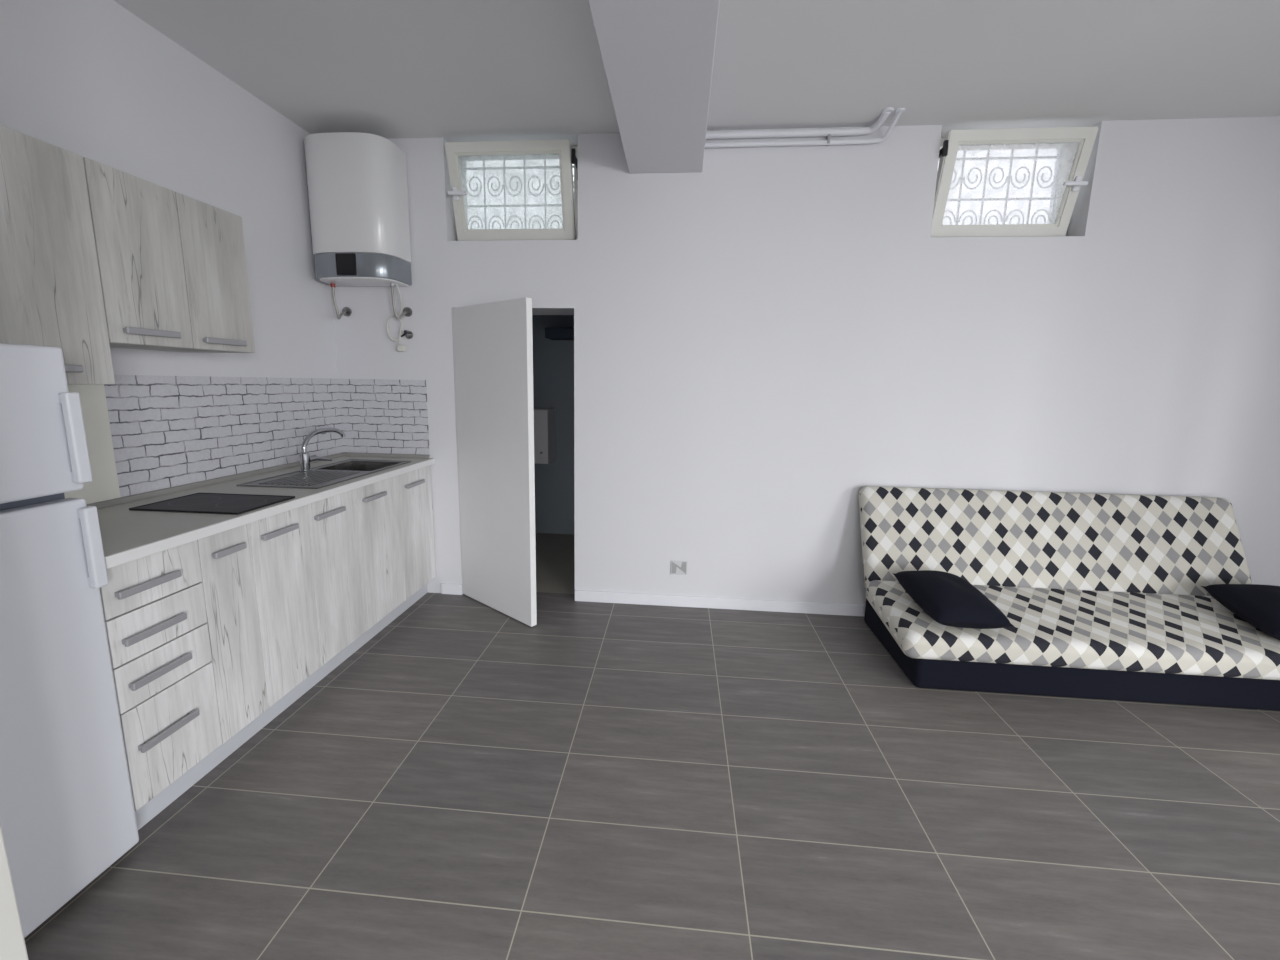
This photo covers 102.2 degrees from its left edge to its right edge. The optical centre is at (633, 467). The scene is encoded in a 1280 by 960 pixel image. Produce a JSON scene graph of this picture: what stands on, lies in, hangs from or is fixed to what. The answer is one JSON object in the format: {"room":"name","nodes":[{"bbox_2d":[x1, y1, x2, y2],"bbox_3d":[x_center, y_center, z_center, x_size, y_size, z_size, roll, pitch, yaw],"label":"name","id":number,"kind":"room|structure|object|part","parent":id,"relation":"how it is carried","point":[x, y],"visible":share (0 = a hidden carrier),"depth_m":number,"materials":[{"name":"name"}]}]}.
{"room":"basement studio apartment","nodes":[
{"label":"basement studio apartment","id":0,"kind":"room"},
{"bbox_2d":[0,823,28,959],"bbox_3d":[-1.703,0.102,-0.754,1.050,2.775,3.134,2,9,5],"label":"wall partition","id":1,"kind":"structure","parent":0,"point":[12,942],"depth_m":0.87,"materials":[{"name":"paint"}]},
{"bbox_2d":[0,0,337,378],"bbox_3d":[-2.224,-0.097,0.413,0.200,2.775,5.800,2,9,5],"label":"wall","id":2,"kind":"structure","parent":0,"point":[91,79],"depth_m":2.21,"materials":[{"name":"paint"}]},
{"bbox_2d":[0,125,114,384],"bbox_3d":[-1.837,-0.586,1.473,0.354,0.684,0.322,2,9,5],"label":"upper cabinet","id":3,"kind":"object","parent":2,"relation":"attached to","point":[51,295],"visible":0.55,"depth_m":1.49,"materials":[{"name":"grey wood"}]},
{"bbox_3d":[-1.682,-0.285,1.472,0.026,0.022,0.182,2,9,5],"label":"handle","id":4,"kind":"part","parent":3,"relation":"part of","materials":[{"name":"silver metal"}]},
{"bbox_2d":[65,385,119,503],"bbox_3d":[-2.006,-0.045,1.694,0.015,0.455,0.540,2,9,5],"label":"wall panel","id":5,"kind":"object","parent":2,"relation":"attached to","point":[104,485],"visible":0.25,"depth_m":1.91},
{"bbox_2d":[83,157,254,352],"bbox_3d":[-1.796,-0.723,1.905,0.354,0.551,0.574,2,9,5],"label":"upper cabinet","id":6,"kind":"object","parent":2,"relation":"attached to","point":[172,265],"visible":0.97,"depth_m":1.83,"materials":[{"name":"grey wood"}]},
{"bbox_3d":[-1.667,-0.696,1.752,0.018,0.549,0.285,2,9,5],"label":"door","id":7,"kind":"part","parent":6,"relation":"part of","materials":[{"name":"grey wood"}]},
{"bbox_3d":[-1.651,-0.463,1.772,0.026,0.022,0.185,2,9,5],"label":"handle","id":8,"kind":"part","parent":6,"relation":"part of","materials":[{"name":"silver metal"}]},
{"bbox_3d":[-1.642,-0.741,2.035,0.018,0.549,0.284,2,9,5],"label":"door","id":9,"kind":"part","parent":6,"relation":"part of","materials":[{"name":"grey wood"}]},
{"bbox_3d":[-1.625,-0.501,2.055,0.026,0.022,0.185,2,9,5],"label":"handle","id":10,"kind":"part","parent":6,"relation":"part of","materials":[{"name":"silver metal"}]},
{"bbox_2d":[104,375,343,496],"bbox_3d":[-1.925,-0.212,2.621,0.008,0.488,1.348,2,9,5],"label":"backsplash","id":11,"kind":"structure","parent":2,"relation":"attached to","point":[167,431],"depth_m":2.37,"materials":[{"name":"brick"}]},
{"bbox_2d":[532,315,573,533],"bbox_3d":[-0.329,-0.410,4.691,1.580,2.080,0.150,2,9,5],"label":"wall","id":12,"kind":"structure","parent":0,"point":[553,360],"depth_m":4.63,"materials":[{"name":"paint"}]},
{"bbox_2d":[534,408,555,463],"bbox_3d":[-0.907,-0.284,4.531,0.385,0.465,0.308,2,9,5],"label":"upper cabinet","id":13,"kind":"object","parent":12,"relation":"attached to","point":[544,418],"visible":0.55,"depth_m":4.41,"materials":[{"name":"silver metal"}]},
{"bbox_3d":[-0.918,-0.264,4.407,0.385,0.459,0.016,2,9,5],"label":"door","id":14,"kind":"part","parent":13,"relation":"part of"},
{"bbox_2d":[545,328,573,339],"bbox_3d":[-0.210,-1.124,4.361,1.030,0.080,0.250,2,9,5],"label":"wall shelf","id":15,"kind":"object","parent":12,"relation":"attached to","point":[550,333],"visible":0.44,"depth_m":4.27,"materials":[{"name":"black"}]},
{"bbox_2d":[24,533,1279,959],"bbox_3d":[0.739,1.290,1.206,6.050,0.120,7.650,2,9,5],"label":"floor","id":16,"kind":"structure","parent":0,"point":[590,780],"depth_m":1.70,"materials":[{"name":"tile"}]},
{"bbox_2d":[0,343,138,937],"bbox_3d":[-1.741,0.452,1.177,0.604,1.462,0.537,2,9,5],"label":"fridge","id":17,"kind":"object","parent":16,"relation":"on","point":[67,812],"visible":1,"depth_m":1.29,"materials":[{"name":"metal"}]},
{"bbox_3d":[-1.487,-0.081,1.067,0.050,0.366,0.537,2,9,5],"label":"freezer door","id":18,"kind":"part","parent":17,"relation":"part of","materials":[{"name":"metal"}]},
{"bbox_3d":[-1.427,-0.075,1.317,0.034,0.232,0.031,2,9,5],"label":"handle","id":19,"kind":"part","parent":17,"relation":"part of","materials":[{"name":"plastic"}]},
{"bbox_3d":[-1.431,0.210,1.363,0.034,0.219,0.031,2,9,5],"label":"handle","id":20,"kind":"part","parent":17,"relation":"part of","materials":[{"name":"plastic"}]},
{"bbox_2d":[100,540,221,810],"bbox_3d":[-1.730,0.620,1.637,0.607,0.759,0.295,2,9,5],"label":"drawers","id":21,"kind":"object","parent":16,"relation":"on","point":[154,610],"visible":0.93,"depth_m":1.59,"materials":[{"name":"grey wood"}]},
{"bbox_3d":[-1.439,0.345,1.533,0.026,0.022,0.182,2,9,5],"label":"handle","id":22,"kind":"part","parent":21,"relation":"part of","materials":[{"name":"silver metal"}]},
{"bbox_3d":[-1.458,0.329,1.566,0.018,0.147,0.292,2,9,5],"label":"drawer","id":23,"kind":"part","parent":21,"relation":"part of","materials":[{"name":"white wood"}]},
{"bbox_3d":[-1.441,0.485,1.556,0.026,0.022,0.182,2,9,5],"label":"handle","id":24,"kind":"part","parent":21,"relation":"part of","materials":[{"name":"silver metal"}]},
{"bbox_3d":[-1.460,0.476,1.589,0.018,0.140,0.292,2,9,5],"label":"drawer","id":25,"kind":"part","parent":21,"relation":"part of","materials":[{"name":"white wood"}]},
{"bbox_3d":[-1.444,0.621,1.578,0.026,0.022,0.182,2,9,5],"label":"handle","id":26,"kind":"part","parent":21,"relation":"part of","materials":[{"name":"silver metal"}]},
{"bbox_3d":[-1.463,0.617,1.612,0.018,0.136,0.292,2,9,5],"label":"drawer","id":27,"kind":"part","parent":21,"relation":"part of","materials":[{"name":"white wood"}]},
{"bbox_3d":[-1.447,0.818,1.610,0.026,0.022,0.182,2,9,5],"label":"handle","id":28,"kind":"part","parent":21,"relation":"part of","materials":[{"name":"silver metal"}]},
{"bbox_3d":[-1.466,0.842,1.649,0.018,0.311,0.292,2,9,5],"label":"drawer","id":29,"kind":"part","parent":21,"relation":"part of","materials":[{"name":"white wood"}]},
{"bbox_2d":[197,524,267,743],"bbox_3d":[-1.708,0.580,1.884,0.607,0.759,0.203,2,9,5],"label":"base cabinet","id":30,"kind":"object","parent":16,"relation":"on","point":[226,563],"visible":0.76,"depth_m":1.85,"materials":[{"name":"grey wood"}]},
{"bbox_3d":[-1.414,0.289,1.804,0.026,0.022,0.124,2,9,5],"label":"handle","id":31,"kind":"part","parent":30,"relation":"part of","materials":[{"name":"silver metal"}]},
{"bbox_2d":[135,584,426,829],"bbox_3d":[-1.462,0.928,2.484,0.016,0.110,1.913,2,9,5],"label":"plinth","id":32,"kind":"object","parent":16,"relation":"on","point":[152,808],"visible":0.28,"depth_m":2.03,"materials":[{"name":"laminate"}]},
{"bbox_2d":[248,505,320,707],"bbox_3d":[-1.685,0.540,2.133,0.607,0.759,0.301,2,9,5],"label":"base cabinet","id":33,"kind":"object","parent":16,"relation":"on","point":[280,543],"visible":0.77,"depth_m":2.09,"materials":[{"name":"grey wood"}]},
{"bbox_3d":[-1.393,0.252,2.034,0.026,0.022,0.176,2,9,5],"label":"handle","id":34,"kind":"part","parent":33,"relation":"part of","materials":[{"name":"silver metal"}]},
{"bbox_2d":[307,488,368,665],"bbox_3d":[-1.655,0.487,2.458,0.607,0.759,0.356,2,9,5],"label":"base cabinet","id":35,"kind":"object","parent":16,"relation":"on","point":[335,531],"visible":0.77,"depth_m":2.41,"materials":[{"name":"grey wood"}]},
{"bbox_2d":[86,452,434,568],"bbox_3d":[-1.651,0.088,2.365,0.614,0.056,1.913,2,9,5],"label":"countertop","id":36,"kind":"structure","parent":35,"relation":"on","point":[127,535],"depth_m":1.92,"materials":[{"name":"laminate"}]},
{"bbox_2d":[129,492,294,514],"bbox_3d":[-1.620,0.137,2.007,0.428,0.008,0.280,2,9,5],"label":"cooktop","id":37,"kind":"object","parent":36,"relation":"in","point":[210,503],"visible":1,"depth_m":1.98,"materials":[{"name":"glass"}]},
{"bbox_2d":[299,428,345,471],"bbox_3d":[-1.670,-0.106,2.801,0.079,0.215,0.296,4,10,20],"label":"tap","id":38,"kind":"object","parent":36,"relation":"on","point":[305,459],"visible":1,"depth_m":2.71,"materials":[{"name":"silver metal"}]},
{"bbox_3d":[-1.676,-0.051,2.761,0.031,0.042,0.113,8,11,36],"label":"lever","id":39,"kind":"part","parent":38,"relation":"part of","materials":[{"name":"silver metal"}]},
{"bbox_3d":[-1.685,-0.152,2.809,0.026,0.125,0.279,4,10,17],"label":"spout","id":40,"kind":"part","parent":38,"relation":"part of","materials":[{"name":"silver metal"}]},
{"bbox_2d":[236,459,410,488],"bbox_3d":[-1.568,0.100,2.732,0.390,0.168,0.815,2,9,5],"label":"sink","id":41,"kind":"object","parent":36,"relation":"in","point":[326,475],"visible":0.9,"depth_m":2.61,"materials":[{"name":"metal"}]},
{"bbox_3d":[-1.545,0.071,2.936,0.328,0.161,0.328,2,9,5],"label":"bowl","id":42,"kind":"part","parent":41,"relation":"part of","materials":[{"name":"metal"}]},
{"bbox_3d":[-1.366,0.205,2.326,0.026,0.022,0.189,2,9,5],"label":"handle","id":43,"kind":"part","parent":35,"relation":"part of","materials":[{"name":"silver metal"}]},
{"bbox_2d":[359,475,405,628],"bbox_3d":[-1.623,0.429,2.818,0.607,0.759,0.372,2,9,5],"label":"base cabinet","id":44,"kind":"object","parent":16,"relation":"on","point":[380,502],"visible":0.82,"depth_m":2.77,"materials":[{"name":"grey wood"}]},
{"bbox_3d":[-1.335,0.151,2.665,0.026,0.022,0.187,2,9,5],"label":"handle","id":45,"kind":"part","parent":44,"relation":"part of","materials":[{"name":"silver metal"}]},
{"bbox_2d":[399,465,435,599],"bbox_3d":[-1.589,0.370,3.185,0.607,0.759,0.370,2,9,5],"label":"base cabinet","id":46,"kind":"object","parent":16,"relation":"on","point":[415,485],"visible":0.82,"depth_m":3.14,"materials":[{"name":"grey wood"}]},
{"bbox_3d":[-1.299,0.097,3.069,0.026,0.022,0.202,2,9,5],"label":"handle","id":47,"kind":"part","parent":46,"relation":"part of","materials":[{"name":"silver metal"}]},
{"bbox_2d":[859,486,1279,710],"bbox_3d":[2.258,0.602,2.622,1.990,0.826,0.856,2,9,5],"label":"sofa","id":48,"kind":"object","parent":16,"relation":"on","point":[1103,596],"visible":0.85,"depth_m":2.70,"materials":[{"name":"multicoloured fabric"}]},
{"bbox_2d":[892,570,1013,628],"bbox_3d":[1.508,0.622,2.473,0.330,0.173,0.448,1,9,1],"label":"throw pillow","id":49,"kind":"object","parent":48,"relation":"on","point":[948,599],"visible":1,"depth_m":2.35,"materials":[{"name":"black fabric"}]},
{"bbox_3d":[2.284,0.429,2.864,1.960,0.561,0.320,2,9,5],"label":"backrest","id":50,"kind":"part","parent":48,"relation":"part of","materials":[{"name":"fabric"}]},
{"bbox_3d":[2.243,0.772,2.506,1.990,0.182,0.571,2,9,5],"label":"seat mattress","id":51,"kind":"part","parent":48,"relation":"part of","materials":[{"name":"fabric"}]},
{"bbox_2d":[1201,584,1279,639],"bbox_3d":[2.995,0.668,2.344,0.400,0.179,0.458,4,10,17],"label":"throw pillow","id":52,"kind":"object","parent":48,"relation":"on","point":[1258,605],"visible":1,"depth_m":2.38,"materials":[{"name":"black fabric"}]},
{"bbox_2d":[113,0,1279,160],"bbox_3d":[0.728,-1.501,0.081,6.050,0.200,6.120,2,9,5],"label":"ceiling","id":53,"kind":"structure","parent":0,"point":[452,70],"depth_m":2.22,"materials":[{"name":"paint"}]},
{"bbox_2d":[331,116,1279,604],"bbox_3d":[0.963,-0.493,3.171,6.050,2.775,0.320,2,9,5],"label":"wall","id":54,"kind":"structure","parent":0,"point":[765,337],"depth_m":2.94,"materials":[{"name":"paint"}]},
{"bbox_2d":[304,132,411,351],"bbox_3d":[-1.586,-1.256,2.975,0.496,1.130,0.278,2,9,5],"label":"water heater","id":55,"kind":"object","parent":54,"relation":"attached to","point":[357,181],"visible":0.99,"depth_m":2.84,"materials":[{"name":"metal"}]},
{"bbox_3d":[-1.588,-1.148,2.991,0.488,0.126,0.260,2,9,5],"label":"control panel","id":56,"kind":"part","parent":55,"relation":"part of","materials":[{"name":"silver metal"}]},
{"bbox_2d":[338,379,429,455],"bbox_3d":[-1.579,-0.311,3.264,0.579,0.488,0.008,2,9,5],"label":"backsplash","id":57,"kind":"structure","parent":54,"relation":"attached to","point":[387,416],"depth_m":3.26,"materials":[{"name":"brick"}]},
{"bbox_2d":[401,330,412,338],"bbox_3d":[-1.380,-0.810,3.140,0.051,0.047,0.059,2,9,5],"label":"valve","id":58,"kind":"object","parent":54,"relation":"attached to","point":[408,334],"visible":1,"depth_m":3.15,"materials":[{"name":"metal"}]},
{"bbox_2d":[452,297,536,626],"bbox_3d":[-0.828,-0.026,3.051,0.708,1.818,0.038,9,12,39],"label":"door","id":59,"kind":"structure","parent":54,"relation":"in","point":[493,341],"depth_m":2.99,"materials":[{"name":"laminate"}]},
{"bbox_2d":[445,139,577,240],"bbox_3d":[-0.702,-1.622,3.051,0.776,0.555,0.246,2,9,5],"label":"window","id":60,"kind":"structure","parent":54,"relation":"in","point":[457,153],"depth_m":3.02,"materials":[{"name":"plastic"}]},
{"bbox_3d":[-1.017,-1.603,3.007,0.115,0.068,0.055,2,9,5],"label":"handle","id":61,"kind":"part","parent":60,"relation":"part of","materials":[{"name":"white plastic"}]},
{"bbox_3d":[-0.330,-1.741,2.976,0.020,0.115,0.170,2,9,5],"label":"stay arm","id":62,"kind":"part","parent":60,"relation":"part of","materials":[{"name":"black plastic"}]},
{"bbox_2d":[466,159,573,228],"bbox_3d":[-0.683,-1.655,3.261,0.793,0.563,0.012,2,9,5],"label":"window grille","id":63,"kind":"object","parent":54,"relation":"in","point":[525,167],"visible":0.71,"depth_m":3.25,"materials":[{"name":"metal"}]},
{"bbox_2d":[441,583,865,616],"bbox_3d":[1.235,0.877,3.198,5.030,0.072,0.013,2,9,5],"label":"baseboard","id":64,"kind":"structure","parent":54,"relation":"attached to","point":[446,588],"depth_m":3.26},
{"bbox_2d":[588,0,719,173],"bbox_3d":[-0.069,-1.312,0.123,0.408,0.213,5.600,2,9,5],"label":"beam","id":65,"kind":"structure","parent":54,"relation":"attached to","point":[657,56],"depth_m":1.96,"materials":[{"name":"paint"}]},
{"bbox_2d":[671,560,687,574],"bbox_3d":[0.287,0.630,3.245,0.104,0.090,0.011,2,9,5],"label":"wall socket","id":66,"kind":"object","parent":54,"relation":"attached to","point":[677,567],"visible":1,"depth_m":3.24,"materials":[{"name":"plastic"}]},
{"bbox_2d":[705,107,904,147],"bbox_3d":[0.784,-1.791,2.744,1.192,0.111,0.179,2,9,9],"label":"pipes","id":67,"kind":"object","parent":54,"relation":"attached to","point":[827,133],"visible":0.91,"depth_m":2.77,"materials":[{"name":"white plastic"}]},
{"bbox_2d":[938,148,1061,224],"bbox_3d":[2.049,-1.571,3.025,0.797,0.563,0.012,2,9,5],"label":"window grille","id":68,"kind":"object","parent":54,"relation":"in","point":[961,179],"visible":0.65,"depth_m":3.00,"materials":[{"name":"metal"}]},
{"bbox_2d":[931,126,1098,236],"bbox_3d":[2.030,-1.538,2.816,0.780,0.555,0.246,2,9,5],"label":"window","id":69,"kind":"structure","parent":54,"relation":"in","point":[1077,143],"depth_m":2.78,"materials":[{"name":"plastic"}]},
{"bbox_3d":[1.656,-1.680,2.805,0.020,0.115,0.170,2,9,5],"label":"stay arm","id":70,"kind":"part","parent":69,"relation":"part of","materials":[{"name":"black plastic"}]},
{"bbox_3d":[2.318,-1.500,2.720,0.115,0.068,0.055,2,9,5],"label":"handle","id":71,"kind":"part","parent":69,"relation":"part of","materials":[{"name":"white plastic"}]},
{"label":"outside","id":72,"kind":"structure","parent":0,"visible":0},
{"bbox_2d":[466,159,573,228],"bbox_3d":[-1.425,-3.702,6.065,6.200,4.900,0.200,2,9,5],"label":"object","id":73,"kind":"structure","parent":72,"point":[530,199],"depth_m":6.04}
]}

